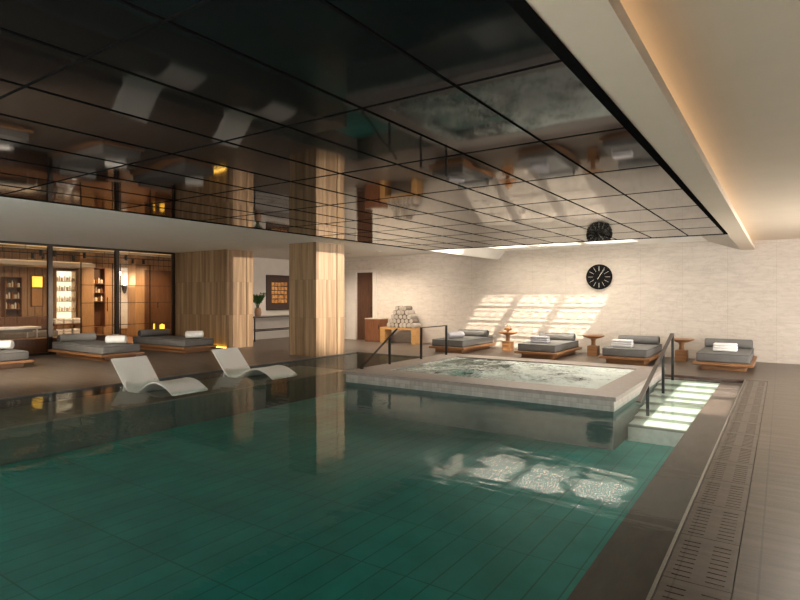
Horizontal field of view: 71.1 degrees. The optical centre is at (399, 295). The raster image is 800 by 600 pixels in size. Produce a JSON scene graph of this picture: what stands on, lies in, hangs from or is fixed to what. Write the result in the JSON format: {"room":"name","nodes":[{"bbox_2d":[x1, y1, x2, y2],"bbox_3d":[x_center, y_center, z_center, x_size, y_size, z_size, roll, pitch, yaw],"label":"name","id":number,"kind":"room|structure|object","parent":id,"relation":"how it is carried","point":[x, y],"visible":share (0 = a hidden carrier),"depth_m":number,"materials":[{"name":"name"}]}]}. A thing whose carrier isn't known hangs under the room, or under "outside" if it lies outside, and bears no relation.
{"room":"indoor swimming pool","nodes":[
{"label":"indoor swimming pool","id":0,"kind":"room"},
{"bbox_2d":[0,259,94,268],"bbox_3d":[-12.518,-1.000,16.165,1.500,0.120,6.600,0,0,34],"label":"ceiling","id":1,"kind":"structure","parent":0,"point":[17,263],"depth_m":17.26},
{"bbox_2d":[2,259,91,263],"bbox_3d":[-11.956,-1.070,15.782,0.060,0.020,6.400,0,0,34],"label":"light strip","id":2,"kind":"object","parent":1,"relation":"on","point":[2,259],"visible":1,"depth_m":16.98,"materials":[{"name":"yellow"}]},
{"bbox_2d":[73,252,93,332],"bbox_3d":[-10.941,0.000,19.363,0.500,3.000,0.460,0,0,34],"label":"pier","id":3,"kind":"object","parent":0,"point":[87,273],"visible":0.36,"depth_m":19.20,"materials":[{"name":"brown wood"}]},
{"bbox_2d":[0,248,170,335],"bbox_3d":[-10.178,0.000,17.021,4.800,3.000,13.750,0,0,34],"label":"wall","id":4,"kind":"structure","parent":0,"point":[5,271],"depth_m":18.44,"materials":[{"name":"brown wood"}]},
{"bbox_2d":[1,277,21,316],"bbox_3d":[-12.231,0.075,17.640,0.300,1.350,0.480,0,0,34],"label":"display shelf","id":5,"kind":"object","parent":4,"relation":"attached to","point":[5,290],"visible":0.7,"depth_m":17.73,"materials":[{"name":"brown wood"}]},
{"bbox_2d":[0,245,46,255],"bbox_3d":[-10.455,-1.274,15.550,0.088,0.257,1.140,0,0,34],"label":"track light","id":6,"kind":"object","parent":4,"relation":"attached to","point":[40,250],"depth_m":15.71,"materials":[{"name":"black metal"}]},
{"bbox_2d":[0,245,46,258],"bbox_3d":[-11.356,-1.310,16.892,0.088,0.338,1.238,0,0,34],"label":"track light","id":7,"kind":"object","parent":4,"relation":"attached to","point":[32,253],"depth_m":17.05,"materials":[{"name":"black metal"}]},
{"bbox_2d":[31,275,43,306],"bbox_3d":[-11.891,-0.160,18.352,0.060,1.020,0.360,0,0,34],"label":"panel","id":8,"kind":"object","parent":4,"relation":"attached to","point":[37,294],"visible":1,"depth_m":18.36,"materials":[{"name":"brown wood"}]},
{"bbox_2d":[53,270,75,317],"bbox_3d":[-11.352,-0.040,18.929,0.300,1.640,0.640,0,0,34],"label":"display shelf","id":9,"kind":"object","parent":4,"relation":"attached to","point":[60,314],"visible":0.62,"depth_m":19.02,"materials":[{"name":"brown wood"}]},
{"bbox_2d":[53,250,113,257],"bbox_3d":[-9.535,-1.233,16.900,0.088,0.189,1.755,0,0,34],"label":"track light","id":10,"kind":"object","parent":4,"relation":"attached to","point":[54,254],"depth_m":16.81,"materials":[{"name":"black metal"}]},
{"bbox_2d":[56,252,113,260],"bbox_3d":[-10.331,-1.304,18.394,0.088,0.323,1.818,0,0,34],"label":"track light","id":11,"kind":"object","parent":4,"relation":"attached to","point":[73,258],"depth_m":18.15,"materials":[{"name":"black metal"}]},
{"bbox_2d":[27,250,163,333],"bbox_3d":[-11.635,0.000,18.778,0.012,3.000,9.912,0,0,34],"label":"trim","id":12,"kind":"structure","parent":4,"relation":"attached to","point":[27,250],"depth_m":19.05,"materials":[{"name":"brown wood"}]},
{"bbox_2d":[94,267,104,326],"bbox_3d":[-10.732,0.050,19.838,0.300,2.100,0.440,0,0,34],"label":"display shelf","id":13,"kind":"object","parent":4,"relation":"attached to","point":[99,306],"visible":0.67,"depth_m":19.96,"materials":[{"name":"brown wood"}]},
{"bbox_2d":[103,268,113,334],"bbox_3d":[-10.529,0.250,20.292,0.114,2.500,0.380,0,0,34],"label":"door","id":14,"kind":"structure","parent":4,"relation":"in","point":[107,330],"depth_m":20.27,"materials":[{"name":"brown wood"}]},
{"bbox_2d":[119,254,170,260],"bbox_3d":[-8.426,-1.232,18.524,0.088,0.192,1.793,0,0,34],"label":"track light","id":15,"kind":"object","parent":4,"relation":"attached to","point":[126,256],"depth_m":18.27,"materials":[{"name":"black metal"}]},
{"bbox_2d":[119,257,170,263],"bbox_3d":[-9.152,-1.234,20.123,0.088,0.188,1.948,0,0,34],"label":"track light","id":16,"kind":"object","parent":4,"relation":"attached to","point":[132,259],"depth_m":20.03,"materials":[{"name":"black metal"}]},
{"bbox_2d":[144,270,170,329],"bbox_3d":[-9.484,0.250,21.831,0.106,2.500,1.420,0,0,34],"label":"door","id":17,"kind":"structure","parent":4,"relation":"in","point":[160,312],"depth_m":21.90,"materials":[{"name":"brown wood"}]},
{"bbox_2d":[0,244,170,257],"bbox_3d":[-10.164,-1.550,17.041,4.800,0.100,13.700,0,0,34],"label":"ceiling","id":18,"kind":"structure","parent":0,"point":[4,245],"depth_m":18.46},
{"bbox_2d":[0,243,166,254],"bbox_3d":[-10.386,-1.488,17.071,0.120,0.025,12.500,0,0,34],"label":"ceiling light strip","id":19,"kind":"object","parent":18,"relation":"attached to","point":[0,243],"visible":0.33,"depth_m":17.43,"materials":[{"name":"black"}]},
{"bbox_2d":[119,267,126,328],"bbox_3d":[-10.282,0.075,20.729,0.050,2.250,0.380,0,0,34],"label":"strip","id":20,"kind":"object","parent":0,"point":[123,270],"visible":0.56,"depth_m":20.74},
{"bbox_2d":[121,277,126,293],"bbox_3d":[-10.164,-0.400,20.648,0.215,0.620,0.200,0,0,34],"label":"wall sconce","id":21,"kind":"object","parent":20,"relation":"attached to","point":[124,288],"visible":0.85,"depth_m":20.61,"materials":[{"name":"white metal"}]},
{"bbox_2d":[128,256,143,336],"bbox_3d":[-9.865,0.000,20.941,0.500,3.000,0.360,0,0,34],"label":"pier","id":22,"kind":"object","parent":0,"point":[135,271],"visible":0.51,"depth_m":20.78,"materials":[{"name":"brown wood"}]},
{"bbox_2d":[0,366,345,429],"bbox_3d":[-5.327,1.873,7.629,1.400,0.455,12.600,0,0,34],"label":"pool edge","id":23,"kind":"structure","parent":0,"point":[19,416],"depth_m":8.81,"materials":[{"name":"stone"}]},
{"bbox_2d":[111,356,207,395],"bbox_3d":[-4.153,1.377,9.611,1.831,0.550,0.660,0,0,34],"label":"chaise","id":24,"kind":"object","parent":23,"relation":"on","point":[136,374],"visible":1,"depth_m":9.73,"materials":[{"name":"white plastic"}]},
{"bbox_2d":[0,371,346,465],"bbox_3d":[-4.743,1.880,7.230,0.015,0.440,12.600,0,0,34],"label":"ledge","id":25,"kind":"structure","parent":23,"relation":"attached to","point":[17,444],"depth_m":8.54,"materials":[{"name":"tile"}]},
{"bbox_2d":[211,347,297,379],"bbox_3d":[-2.969,1.377,11.346,1.831,0.550,0.660,0,0,34],"label":"chaise","id":26,"kind":"object","parent":23,"relation":"on","point":[231,361],"visible":1,"depth_m":11.47,"materials":[{"name":"white plastic"}]},
{"bbox_2d":[253,257,288,339],"bbox_3d":[-5.242,0.085,19.555,0.900,2.830,3.800,0,0,34],"label":"wall","id":27,"kind":"structure","parent":0,"point":[262,267],"depth_m":19.63,"materials":[{"name":"paint"}]},
{"bbox_2d":[266,275,288,309],"bbox_3d":[-4.320,-0.120,20.063,0.050,1.240,1.240,0,0,34],"label":"framed artwork","id":28,"kind":"object","parent":27,"relation":"attached to","point":[277,286],"visible":0.73,"depth_m":19.98,"materials":[{"name":"wood"}]},
{"bbox_2d":[0,391,673,599],"bbox_3d":[-1.625,2.200,6.465,9.070,0.200,14.850,0,0,34],"label":"swimming pool","id":29,"kind":"structure","parent":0,"point":[316,498],"depth_m":5.46,"materials":[{"name":"liquid"}]},
{"bbox_2d":[343,353,661,450],"bbox_3d":[2.021,1.723,10.478,4.770,0.795,3.850,0,0,34],"label":"hot tub","id":30,"kind":"object","parent":29,"relation":"on","point":[586,404],"visible":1,"depth_m":9.01,"materials":[{"name":"stone"}]},
{"bbox_2d":[360,328,397,368],"bbox_3d":[-0.399,1.016,10.949,0.044,0.707,1.209,0,0,34],"label":"handrail","id":31,"kind":"object","parent":30,"relation":"on","point":[396,329],"visible":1,"depth_m":11.21,"materials":[{"name":"black metal"}]},
{"bbox_2d":[420,325,446,358],"bbox_3d":[0.769,1.025,12.609,0.044,0.688,1.140,0,0,34],"label":"handrail","id":32,"kind":"object","parent":30,"relation":"on","point":[442,325],"visible":1,"depth_m":12.50,"materials":[{"name":"black metal"}]},
{"bbox_2d":[636,333,674,415],"bbox_3d":[4.224,1.395,9.174,0.060,1.409,3.022,0,0,34],"label":"handrail","id":33,"kind":"object","parent":29,"relation":"on","point":[645,389],"visible":0.79,"depth_m":9.51,"materials":[{"name":"brown metal"}]},
{"bbox_2d":[0,197,740,259],"bbox_3d":[-3.721,-1.255,9.256,15.020,0.390,19.100,0,0,34],"label":"ceiling","id":34,"kind":"structure","parent":0,"point":[21,220],"depth_m":12.11,"materials":[{"name":"white paint"}]},
{"bbox_2d":[0,0,722,249],"bbox_3d":[-1.153,-1.110,5.053,6.040,0.100,15.050,0,0,34],"label":"panels","id":35,"kind":"object","parent":34,"relation":"attached to","point":[462,41],"visible":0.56,"depth_m":3.38,"materials":[{"name":"black"}]},
{"bbox_2d":[0,0,727,250],"bbox_3d":[-1.146,-1.066,5.055,6.070,0.028,15.060,0,0,34],"label":"grid","id":36,"kind":"object","parent":35,"relation":"attached to","point":[522,8],"visible":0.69,"depth_m":3.58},
{"bbox_2d":[0,336,799,599],"bbox_3d":[-3.437,1.650,9.335,24.600,0.300,19.550,0,0,34],"label":"floor","id":37,"kind":"structure","parent":0,"point":[768,567],"depth_m":8.53,"materials":[{"name":"tile"}]},
{"bbox_2d":[0,349,32,368],"bbox_3d":[-9.093,1.230,12.134,2.560,0.541,1.030,0,0,34],"label":"daybed","id":38,"kind":"object","parent":37,"relation":"on","point":[9,358],"visible":0.96,"depth_m":11.63,"materials":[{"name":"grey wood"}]},
{"bbox_2d":[0,340,13,348],"bbox_3d":[-8.568,1.053,12.023,0.460,0.193,0.210,0,0,-9],"label":"rolled towel","id":39,"kind":"object","parent":38,"relation":"on","point":[4,344],"visible":1,"depth_m":11.97,"materials":[{"name":"white fabric"}]},
{"bbox_2d":[0,326,40,337],"bbox_3d":[-11.426,1.180,14.482,0.700,0.640,3.650,0,0,34],"label":"table","id":40,"kind":"object","parent":37,"relation":"on","point":[14,329],"visible":0.78,"depth_m":15.42,"materials":[{"name":"white stone"}]},
{"bbox_2d":[0,316,57,338],"bbox_3d":[-11.804,1.070,16.767,0.800,0.860,2.600,0,0,34],"label":"lounge sofa","id":41,"kind":"object","parent":37,"relation":"on","point":[41,321],"visible":0.56,"depth_m":17.25,"materials":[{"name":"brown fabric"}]},
{"bbox_2d":[0,334,105,353],"bbox_3d":[-10.033,1.300,13.774,0.600,0.400,5.450,0,0,34],"label":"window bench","id":42,"kind":"object","parent":37,"relation":"on","point":[38,344],"visible":0.33,"depth_m":14.30,"materials":[{"name":"brown wood"}]},
{"bbox_2d":[53,323,79,329],"bbox_3d":[-10.914,1.200,18.249,0.500,0.600,0.850,0,0,34],"label":"table","id":43,"kind":"object","parent":37,"relation":"on","point":[73,324],"visible":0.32,"depth_m":18.07,"materials":[{"name":"brown wood"}]},
{"bbox_2d":[48,333,143,360],"bbox_3d":[-7.519,1.230,13.821,2.560,0.541,1.030,0,0,34],"label":"daybed","id":44,"kind":"object","parent":37,"relation":"on","point":[79,345],"visible":0.98,"depth_m":13.40,"materials":[{"name":"grey fabric"}]},
{"bbox_2d":[105,335,126,343],"bbox_3d":[-6.863,1.053,13.547,0.460,0.193,0.210,0,0,-9],"label":"rolled towel","id":45,"kind":"object","parent":44,"relation":"on","point":[116,338],"visible":1,"depth_m":13.47,"materials":[{"name":"white fabric"}]},
{"bbox_2d":[80,262,170,334],"bbox_3d":[-8.602,0.240,17.912,0.028,2.520,3.124,0,0,34],"label":"screen","id":46,"kind":"object","parent":37,"relation":"on","point":[112,285],"visible":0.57,"depth_m":17.61,"materials":[{"name":"metal"}]},
{"bbox_2d":[133,329,216,352],"bbox_3d":[-6.373,1.230,15.678,2.560,0.541,1.030,0,0,34],"label":"daybed","id":47,"kind":"object","parent":37,"relation":"on","point":[150,339],"visible":0.97,"depth_m":15.22,"materials":[{"name":"grey fabric"}]},
{"bbox_2d":[185,331,203,337],"bbox_3d":[-5.635,1.053,15.348,0.460,0.193,0.210,0,0,-9],"label":"rolled towel","id":48,"kind":"object","parent":47,"relation":"on","point":[188,334],"visible":1,"depth_m":15.27,"materials":[{"name":"white fabric"}]},
{"bbox_2d":[0,352,356,408],"bbox_3d":[-5.310,1.806,8.918,0.025,0.588,14.750,0,0,34],"label":"lining","id":49,"kind":"object","parent":37,"relation":"attached to","point":[348,361],"visible":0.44,"depth_m":10.51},
{"bbox_2d":[175,249,252,347],"bbox_3d":[-5.749,0.085,17.055,2.680,2.830,0.940,0,0,34],"label":"column","id":50,"kind":"structure","parent":37,"relation":"on","point":[214,288],"depth_m":16.41,"materials":[{"name":"beige wood"}]},
{"bbox_2d":[253,315,288,341],"bbox_3d":[-4.368,1.095,19.443,0.630,0.810,2.300,0,0,34],"label":"console table","id":51,"kind":"object","parent":37,"relation":"on","point":[254,317],"visible":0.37,"depth_m":18.96,"materials":[{"name":"metal"}]},
{"bbox_2d":[253,292,265,316],"bbox_3d":[-4.801,0.285,18.730,0.672,0.809,0.561,0,0,34],"label":"potted plant","id":52,"kind":"object","parent":51,"relation":"on","point":[257,299],"visible":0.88,"depth_m":18.64,"materials":[{"name":"green plant"}]},
{"bbox_2d":[289,242,343,356],"bbox_3d":[-2.141,0.085,14.456,0.930,2.830,1.070,0,0,34],"label":"column","id":53,"kind":"structure","parent":37,"relation":"on","point":[316,269],"depth_m":14.07,"materials":[{"name":"beige wood"}]},
{"bbox_2d":[365,318,387,341],"bbox_3d":[-0.783,1.117,18.515,0.660,0.765,0.432,0,0,34],"label":"base cabinet","id":54,"kind":"object","parent":37,"relation":"on","point":[372,325],"visible":0.94,"depth_m":18.34,"materials":[{"name":"brown wood"}]},
{"bbox_2d":[357,352,419,368],"bbox_3d":[1.962,1.803,12.876,7.570,0.594,0.025,0,0,34],"label":"lining","id":55,"kind":"object","parent":37,"relation":"attached to","point":[377,359],"visible":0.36,"depth_m":14.60,"materials":[{"name":"stone"}]},
{"bbox_2d":[380,327,422,344],"bbox_3d":[0.034,1.250,17.831,1.380,0.500,0.400,0,0,34],"label":"wooden bench","id":56,"kind":"object","parent":37,"relation":"on","point":[385,332],"visible":0.84,"depth_m":17.59,"materials":[{"name":"brown wood"}]},
{"bbox_2d":[411,323,420,327],"bbox_3d":[0.498,0.922,17.500,0.151,0.152,0.374,0,0,34],"label":"roll","id":57,"kind":"object","parent":56,"relation":"on","point":[413,325],"visible":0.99,"depth_m":17.39,"materials":[{"name":"beige fabric"}]},
{"bbox_3d":[0.368,0.922,17.587,0.151,0.152,0.374,47,24,25],"label":"roll","id":58,"kind":"object","parent":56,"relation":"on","visible":0},
{"bbox_2d":[409,319,418,323],"bbox_3d":[0.442,0.788,17.557,0.152,0.151,0.374,0,0,34],"label":"roll","id":59,"kind":"object","parent":58,"relation":"on","point":[411,321],"visible":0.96,"depth_m":17.44,"materials":[{"name":"beige fabric"}]},
{"bbox_2d":[407,314,416,318],"bbox_3d":[0.373,0.654,17.594,0.152,0.151,0.374,0,0,34],"label":"roll","id":60,"kind":"object","parent":59,"relation":"on","point":[411,316],"visible":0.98,"depth_m":17.49,"materials":[{"name":"beige fabric"}]},
{"bbox_2d":[405,310,414,314],"bbox_3d":[0.311,0.521,17.643,0.151,0.152,0.374,0,0,34],"label":"roll","id":61,"kind":"object","parent":60,"relation":"on","point":[407,312],"visible":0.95,"depth_m":17.53,"materials":[{"name":"beige fabric"}]},
{"bbox_2d":[429,329,495,352],"bbox_3d":[1.766,1.230,15.597,1.060,0.541,1.980,0,0,34],"label":"daybed","id":62,"kind":"object","parent":37,"relation":"on","point":[474,339],"visible":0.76,"depth_m":15.08,"materials":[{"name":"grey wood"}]},
{"bbox_2d":[447,331,464,337],"bbox_3d":[1.508,1.062,15.315,0.550,0.173,0.190,0,0,-36],"label":"rolled towel","id":63,"kind":"object","parent":62,"relation":"on","point":[459,334],"visible":0.82,"depth_m":15.23,"materials":[{"name":"white fabric"}]},
{"bbox_2d":[498,331,517,350],"bbox_3d":[2.980,1.245,15.459,0.530,0.510,0.530,0,0,34],"label":"side table","id":64,"kind":"object","parent":37,"relation":"on","point":[507,345],"visible":0.99,"depth_m":15.37,"materials":[{"name":"brown wood"}]},
{"bbox_2d":[514,332,581,358],"bbox_3d":[3.790,1.230,14.216,1.060,0.541,1.980,0,0,34],"label":"daybed","id":65,"kind":"object","parent":37,"relation":"on","point":[560,344],"visible":0.86,"depth_m":13.63,"materials":[{"name":"grey fabric"}]},
{"bbox_2d":[530,336,549,342],"bbox_3d":[3.450,1.067,13.807,0.440,0.158,0.270,0,0,29],"label":"folded towel","id":66,"kind":"object","parent":65,"relation":"on","point":[533,339],"visible":1,"depth_m":13.69,"materials":[{"name":"white fabric"}]},
{"bbox_2d":[582,335,603,355],"bbox_3d":[4.879,1.245,14.127,0.530,0.510,0.530,0,0,34],"label":"side table","id":67,"kind":"object","parent":37,"relation":"on","point":[593,349],"visible":1,"depth_m":14.04,"materials":[{"name":"brown wood"}]},
{"bbox_2d":[599,335,661,364],"bbox_3d":[5.451,1.230,13.084,1.060,0.541,1.980,0,0,34],"label":"daybed","id":68,"kind":"object","parent":37,"relation":"on","point":[646,349],"visible":0.79,"depth_m":12.48,"materials":[{"name":"grey fabric"}]},
{"bbox_2d":[611,339,633,346],"bbox_3d":[5.033,1.067,12.666,0.440,0.158,0.270,0,0,31],"label":"folded towel","id":69,"kind":"object","parent":68,"relation":"on","point":[615,342],"visible":1,"depth_m":12.56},
{"bbox_2d":[567,377,742,599],"bbox_3d":[1.466,1.823,4.284,1.295,0.555,14.730,0,0,34],"label":"ledge","id":70,"kind":"object","parent":37,"relation":"on","point":[627,567],"visible":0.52,"depth_m":3.91,"materials":[{"name":"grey stone"}]},
{"bbox_2d":[674,338,693,361],"bbox_3d":[6.517,1.245,12.961,0.530,0.510,0.530,0,0,34],"label":"side table","id":71,"kind":"object","parent":37,"relation":"on","point":[681,354],"visible":0.86,"depth_m":12.87,"materials":[{"name":"brown wood"}]},
{"bbox_2d":[652,576,731,599],"bbox_3d":[1.358,1.515,2.648,0.320,0.030,0.645,0,0,34],"label":"grate","id":72,"kind":"object","parent":37,"relation":"on","point":[668,588],"visible":1,"depth_m":2.83,"materials":[{"name":"brown stone"}]},
{"bbox_2d":[646,380,745,599],"bbox_3d":[2.015,1.648,3.921,0.020,0.304,14.750,0,0,34],"label":"trim","id":73,"kind":"structure","parent":37,"relation":"attached to","point":[659,575],"depth_m":3.76,"materials":[{"name":"stone"}]},
{"bbox_2d":[663,533,739,593],"bbox_3d":[1.724,1.515,3.184,0.320,0.030,0.645,0,0,34],"label":"grate","id":74,"kind":"object","parent":37,"relation":"on","point":[708,563],"visible":0.91,"depth_m":3.15,"materials":[{"name":"brown stone"}]},
{"bbox_2d":[665,374,743,382],"bbox_3d":[5.626,1.803,10.377,1.300,0.594,0.025,0,0,34],"label":"lining","id":75,"kind":"object","parent":37,"relation":"attached to","point":[677,376],"visible":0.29,"depth_m":10.30,"materials":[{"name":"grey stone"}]},
{"bbox_2d":[681,502,744,545],"bbox_3d":[2.091,1.515,3.721,0.320,0.030,0.645,0,0,34],"label":"grate","id":76,"kind":"object","parent":37,"relation":"on","point":[721,524],"visible":0.94,"depth_m":3.69,"materials":[{"name":"brown stone"}]},
{"bbox_2d":[694,478,749,515],"bbox_3d":[2.457,1.515,4.258,0.320,0.030,0.645,0,0,34],"label":"grate","id":77,"kind":"object","parent":37,"relation":"on","point":[730,495],"visible":0.91,"depth_m":4.23,"materials":[{"name":"brown stone"}]},
{"bbox_2d":[692,338,756,371],"bbox_3d":[7.004,1.230,12.024,1.060,0.541,1.980,0,0,34],"label":"daybed","id":78,"kind":"object","parent":37,"relation":"on","point":[744,358],"visible":0.98,"depth_m":11.40,"materials":[{"name":"grey fabric"}]},
{"bbox_2d":[713,342,737,351],"bbox_3d":[6.798,1.067,11.705,0.440,0.158,0.270,0,0,34],"label":"folded towel","id":79,"kind":"object","parent":78,"relation":"on","point":[732,347],"visible":1,"depth_m":11.61,"materials":[{"name":"white fabric"}]},
{"bbox_2d":[704,459,752,485],"bbox_3d":[2.823,1.515,4.795,0.320,0.030,0.645,0,0,34],"label":"grate","id":80,"kind":"object","parent":37,"relation":"on","point":[740,473],"visible":0.93,"depth_m":4.76,"materials":[{"name":"brown stone"}]},
{"bbox_2d":[712,444,755,467],"bbox_3d":[3.190,1.515,5.332,0.320,0.030,0.645,0,0,34],"label":"grate","id":81,"kind":"object","parent":37,"relation":"on","point":[738,454],"visible":0.92,"depth_m":5.30,"materials":[{"name":"brown stone"}]},
{"bbox_2d":[719,431,757,448],"bbox_3d":[3.556,1.515,5.869,0.320,0.030,0.645,0,0,34],"label":"grate","id":82,"kind":"object","parent":37,"relation":"on","point":[728,438],"visible":0.9,"depth_m":5.85,"materials":[{"name":"brown stone"}]},
{"bbox_2d":[724,420,759,436],"bbox_3d":[3.922,1.515,6.406,0.320,0.030,0.645,0,0,34],"label":"grate","id":83,"kind":"object","parent":37,"relation":"on","point":[732,426],"visible":0.86,"depth_m":6.39,"materials":[{"name":"brown stone"}]},
{"bbox_2d":[729,411,761,424],"bbox_3d":[4.288,1.515,6.943,0.320,0.030,0.645,0,0,34],"label":"grate","id":84,"kind":"object","parent":37,"relation":"on","point":[735,416],"visible":0.83,"depth_m":6.91,"materials":[{"name":"brown stone"}]},
{"bbox_2d":[733,403,762,413],"bbox_3d":[4.655,1.515,7.480,0.320,0.030,0.645,0,0,34],"label":"grate","id":85,"kind":"object","parent":37,"relation":"on","point":[748,408],"visible":0.9,"depth_m":7.47,"materials":[{"name":"brown stone"}]},
{"bbox_2d":[736,396,764,406],"bbox_3d":[5.021,1.515,8.017,0.320,0.030,0.645,0,0,34],"label":"grate","id":86,"kind":"object","parent":37,"relation":"on","point":[742,400],"visible":0.88,"depth_m":8.00,"materials":[{"name":"brown stone"}]},
{"bbox_2d":[739,390,765,398],"bbox_3d":[5.387,1.515,8.554,0.320,0.030,0.645,0,0,34],"label":"grate","id":87,"kind":"object","parent":37,"relation":"on","point":[754,394],"visible":0.82,"depth_m":8.53,"materials":[{"name":"brown stone"}]},
{"bbox_2d":[742,385,766,391],"bbox_3d":[5.754,1.515,9.091,0.320,0.030,0.645,0,0,34],"label":"grate","id":88,"kind":"object","parent":37,"relation":"on","point":[745,387],"visible":0.86,"depth_m":9.08,"materials":[{"name":"brown stone"}]},
{"bbox_2d":[744,380,766,386],"bbox_3d":[6.120,1.515,9.628,0.320,0.030,0.645,0,0,34],"label":"grate","id":89,"kind":"object","parent":37,"relation":"on","point":[747,382],"visible":0.83,"depth_m":9.60,"materials":[{"name":"brown stone"}]},
{"bbox_2d":[344,238,799,363],"bbox_3d":[3.816,-0.145,15.887,20.000,3.310,0.350,0,0,34],"label":"wall","id":90,"kind":"structure","parent":0,"point":[698,291],"depth_m":14.58,"materials":[{"name":"beige stone"}]},
{"bbox_2d":[346,270,376,339],"bbox_3d":[-1.319,0.310,19.157,1.310,2.380,0.035,0,0,34],"label":"door frame","id":91,"kind":"structure","parent":90,"relation":"attached to","point":[350,275],"depth_m":19.36,"materials":[{"name":"paint"}]},
{"bbox_2d":[357,272,372,339],"bbox_3d":[-1.177,0.350,19.143,0.720,2.300,0.099,0,0,34],"label":"door","id":92,"kind":"structure","parent":90,"relation":"in","point":[364,280],"depth_m":19.19,"materials":[{"name":"brown wood"}]},
{"bbox_2d":[586,264,612,289],"bbox_3d":[5.220,-0.500,14.680,0.660,0.660,0.063,0,0,34],"label":"wall clock","id":93,"kind":"object","parent":90,"relation":"attached to","point":[599,276],"visible":1,"depth_m":14.66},
{"bbox_2d":[484,236,706,250],"bbox_3d":[4.111,-1.330,13.035,5.400,0.060,4.030,0,0,34],"label":"ceiling","id":94,"kind":"structure","parent":0,"point":[690,238],"depth_m":13.95,"materials":[{"name":"white paint"}]},
{"bbox_2d":[628,420,688,446],"bbox_3d":[3.806,1.982,8.032,0.935,0.235,0.380,0,0,34],"label":"step","id":95,"kind":"structure","parent":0,"point":[666,438],"depth_m":7.98,"materials":[{"name":"tile"}]},
{"bbox_2d":[628,424,686,432],"bbox_3d":[3.712,1.878,7.894,0.935,0.034,0.054,0,0,34],"label":"trim","id":96,"kind":"structure","parent":95,"relation":"attached to","point":[629,425],"depth_m":7.92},
{"bbox_2d":[634,412,694,425],"bbox_3d":[4.014,1.958,8.338,0.935,0.285,0.360,0,0,34],"label":"step","id":97,"kind":"structure","parent":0,"point":[638,413],"depth_m":8.37,"materials":[{"name":"tile"}]},
{"bbox_2d":[634,415,691,424],"bbox_3d":[3.926,1.828,8.208,0.935,0.034,0.054,0,0,34],"label":"trim","id":98,"kind":"structure","parent":97,"relation":"attached to","point":[635,417],"depth_m":8.22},
{"bbox_2d":[639,405,699,417],"bbox_3d":[4.228,1.933,8.652,0.935,0.335,0.400,0,0,34],"label":"step","id":99,"kind":"structure","parent":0,"point":[643,406],"depth_m":8.63,"materials":[{"name":"tile"}]},
{"bbox_2d":[639,408,697,416],"bbox_3d":[4.128,1.778,8.506,0.935,0.034,0.054,0,0,34],"label":"trim","id":100,"kind":"structure","parent":99,"relation":"attached to","point":[640,409],"depth_m":8.50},
{"bbox_2d":[644,398,705,410],"bbox_3d":[4.465,1.907,8.999,0.935,0.385,0.440,0,0,34],"label":"step","id":101,"kind":"structure","parent":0,"point":[650,399],"depth_m":9.02,"materials":[{"name":"tile"}]},
{"bbox_2d":[644,401,702,408],"bbox_3d":[4.354,1.728,8.836,0.935,0.034,0.054,0,0,34],"label":"trim","id":102,"kind":"structure","parent":101,"relation":"attached to","point":[652,403],"depth_m":8.83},
{"bbox_2d":[649,391,710,402],"bbox_3d":[4.704,1.883,9.350,0.935,0.435,0.410,0,0,34],"label":"step","id":103,"kind":"structure","parent":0,"point":[654,392],"depth_m":9.35,"materials":[{"name":"stone"}]},
{"bbox_2d":[649,394,708,401],"bbox_3d":[4.602,1.678,9.200,0.935,0.034,0.054,0,0,34],"label":"trim","id":104,"kind":"structure","parent":103,"relation":"attached to","point":[650,395],"depth_m":9.19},
{"bbox_2d":[654,386,713,395],"bbox_3d":[4.916,1.857,9.660,0.935,0.485,0.340,0,0,34],"label":"step","id":105,"kind":"structure","parent":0,"point":[674,388],"depth_m":9.62,"materials":[{"name":"stone"}]},
{"bbox_2d":[654,388,712,394],"bbox_3d":[4.833,1.628,9.538,0.935,0.034,0.054,0,0,34],"label":"trim","id":106,"kind":"structure","parent":105,"relation":"attached to","point":[657,389],"depth_m":9.52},
{"bbox_2d":[657,379,719,390],"bbox_3d":[5.240,1.833,10.135,0.935,0.535,0.810,0,0,34],"label":"step","id":107,"kind":"structure","parent":0,"point":[670,381],"depth_m":10.02,"materials":[{"name":"stone"}]},
{"bbox_2d":[657,383,716,389],"bbox_3d":[5.024,1.578,9.819,0.935,0.034,0.054,0,0,34],"label":"trim","id":108,"kind":"structure","parent":107,"relation":"attached to","point":[666,384],"depth_m":9.77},
{"bbox_2d":[620,0,799,240],"bbox_3d":[4.036,-1.317,3.965,4.600,0.105,19.100,0,0,34],"label":"ceiling","id":109,"kind":"structure","parent":0,"point":[731,68],"depth_m":3.40,"materials":[{"name":"beige paint"}]},
{"bbox_3d":[-11.123,-0.150,11.431,0.340,3.300,14.350,0,0,34],"label":"wall","id":110,"kind":"structure","parent":0,"visible":0},
{"bbox_2d":[0,240,50,355],"bbox_3d":[-9.474,0.085,13.635,0.100,2.830,1.750,0,0,34],"label":"window","id":111,"kind":"structure","parent":110,"relation":"in","point":[3,242],"depth_m":14.31,"materials":[{"name":"brown metal"}]},
{"bbox_2d":[51,244,117,354],"bbox_3d":[-8.488,0.085,15.081,0.100,2.830,1.750,0,0,34],"label":"window","id":112,"kind":"structure","parent":110,"relation":"in","point":[52,245],"depth_m":15.60,"materials":[{"name":"brown metal"}]},
{"bbox_2d":[118,249,174,335],"bbox_3d":[-7.488,0.085,16.547,0.100,2.830,1.800,0,0,34],"label":"window","id":113,"kind":"structure","parent":110,"relation":"in","point":[122,250],"depth_m":17.22,"materials":[{"name":"brown metal"}]},
{"bbox_3d":[1.330,-1.240,3.360,0.070,0.260,15.050,0,0,34],"label":"ceiling","id":114,"kind":"structure","parent":0,"visible":0},
{"bbox_2d":[526,0,754,249],"bbox_3d":[2.593,-1.097,4.950,0.265,0.075,19.100,0,0,34],"label":"ceiling beam","id":115,"kind":"structure","parent":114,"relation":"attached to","point":[600,34],"depth_m":2.81,"materials":[{"name":"beige paint"}]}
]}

